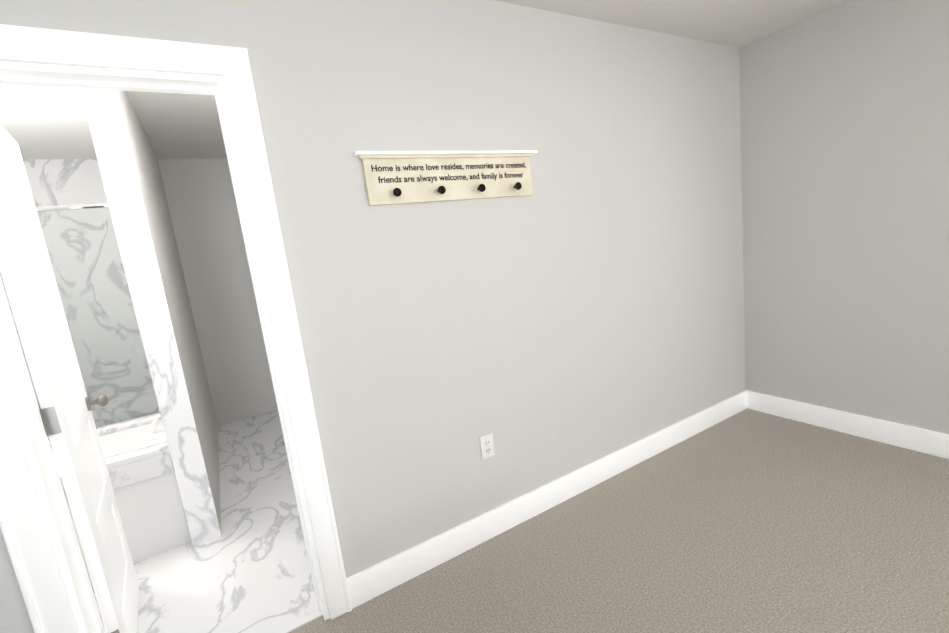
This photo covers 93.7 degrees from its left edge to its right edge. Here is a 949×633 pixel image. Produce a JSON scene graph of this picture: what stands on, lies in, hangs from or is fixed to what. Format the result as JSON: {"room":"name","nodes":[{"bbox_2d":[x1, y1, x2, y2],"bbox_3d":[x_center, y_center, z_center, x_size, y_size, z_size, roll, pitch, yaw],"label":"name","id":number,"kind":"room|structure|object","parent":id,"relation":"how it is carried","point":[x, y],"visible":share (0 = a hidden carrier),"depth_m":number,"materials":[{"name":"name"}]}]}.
{"room":"bedroom","nodes":[
{"label":"bedroom","id":0,"kind":"room"},
{"bbox_2d":[117,90,220,529],"bbox_3d":[-2.102,-0.062,3.095,0.120,2.440,2.030,-12,11,-29],"label":"wall","id":1,"kind":"structure","parent":0,"point":[151,178],"depth_m":2.86,"materials":[{"name":"white paint"}]},
{"bbox_2d":[80,88,203,546],"bbox_3d":[-2.160,-0.050,3.066,0.012,2.440,2.062,-12,11,-29],"label":"wall tile","id":2,"kind":"structure","parent":1,"relation":"attached to","point":[108,175],"depth_m":2.21,"materials":[{"name":"tile"}]},
{"bbox_2d":[161,158,277,424],"bbox_3d":[-2.873,-0.105,3.912,2.490,2.440,0.120,-12,11,-29],"label":"wall","id":3,"kind":"structure","parent":0,"point":[191,209],"depth_m":4.13,"materials":[{"name":"white paint"}]},
{"bbox_2d":[0,159,155,438],"bbox_3d":[-3.299,-0.001,3.595,1.410,2.440,0.012,-12,11,-29],"label":"wall tile","id":4,"kind":"structure","parent":3,"relation":"attached to","point":[52,182],"depth_m":3.64,"materials":[{"name":"tile"}]},
{"bbox_2d":[0,0,745,632],"bbox_3d":[-0.305,-0.080,1.908,4.950,2.440,0.120,-12,11,-29],"label":"wall","id":5,"kind":"structure","parent":0,"point":[582,306],"depth_m":2.02,"materials":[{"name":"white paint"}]},
{"bbox_2d":[0,125,138,632],"bbox_3d":[-1.560,0.319,1.665,0.178,2.017,0.676,-12,11,-29],"label":"door","id":6,"kind":"structure","parent":5,"relation":"in","point":[33,294],"depth_m":1.57,"materials":[{"name":"white wood"}]},
{"bbox_2d":[0,24,351,632],"bbox_3d":[-1.044,0.234,1.501,0.883,2.139,0.162,-12,11,-29],"label":"door frame","id":7,"kind":"structure","parent":5,"relation":"attached to","point":[26,535],"depth_m":1.40,"materials":[{"name":"white wood"}]},
{"bbox_2d":[353,150,537,205],"bbox_3d":[-0.069,-0.600,1.892,0.860,0.197,0.058,-12,11,-29],"label":"coat rack","id":8,"kind":"object","parent":5,"relation":"attached to","point":[397,177],"visible":1,"depth_m":1.87,"materials":[{"name":"white wood"}]},
{"bbox_2d":[479,433,494,459],"bbox_3d":[0.061,0.617,2.115,0.072,0.116,0.008,-12,11,-29],"label":"electrical outlet","id":9,"kind":"object","parent":5,"relation":"attached to","point":[487,446],"visible":1,"depth_m":2.11,"materials":[{"name":"white plastic"}]},
{"bbox_2d":[346,390,749,608],"bbox_3d":[0.721,0.871,2.521,2.890,0.135,0.020,-12,11,-29],"label":"baseboard","id":10,"kind":"structure","parent":5,"relation":"attached to","point":[374,581],"depth_m":2.24,"materials":[{"name":"white wood"}]},
{"bbox_2d":[0,0,848,159],"bbox_3d":[-0.003,-1.226,0.939,5.190,0.050,7.940,-12,11,-29],"label":"ceiling","id":11,"kind":"structure","parent":0,"point":[38,122],"depth_m":2.55,"materials":[{"name":"white paint"}]},
{"bbox_2d":[89,408,948,632],"bbox_3d":[0.291,1.212,1.346,5.190,0.052,7.940,-12,11,-29],"label":"floor","id":12,"kind":"structure","parent":0,"point":[747,520],"depth_m":1.98,"materials":[{"name":"carpet"}]},
{"bbox_2d":[0,203,158,427],"bbox_3d":[-2.841,0.235,3.166,1.156,2.009,1.224,-12,11,-29],"label":"shower","id":13,"kind":"object","parent":12,"relation":"on","point":[69,207],"depth_m":2.76,"materials":[{"name":"glass"}]},
{"bbox_2d":[48,413,191,578],"bbox_3d":[-2.377,0.963,2.348,1.410,0.741,0.785,-12,11,-29],"label":"bathtub","id":14,"kind":"object","parent":12,"relation":"on","point":[140,467],"visible":0.38,"depth_m":2.33,"materials":[{"name":"white ceramic"}]},
{"bbox_2d":[739,0,948,433],"bbox_3d":[3.074,-0.348,1.073,0.120,2.440,4.920,-12,11,-29],"label":"wall","id":15,"kind":"structure","parent":0,"point":[844,112],"depth_m":2.52,"materials":[{"name":"white paint"}]},
{"bbox_2d":[750,391,948,458],"bbox_3d":[3.144,0.792,1.242,0.016,0.135,4.650,-12,11,-29],"label":"baseboard","id":16,"kind":"structure","parent":15,"relation":"attached to","point":[930,442],"depth_m":2.67,"materials":[{"name":"white wood"}]}
]}

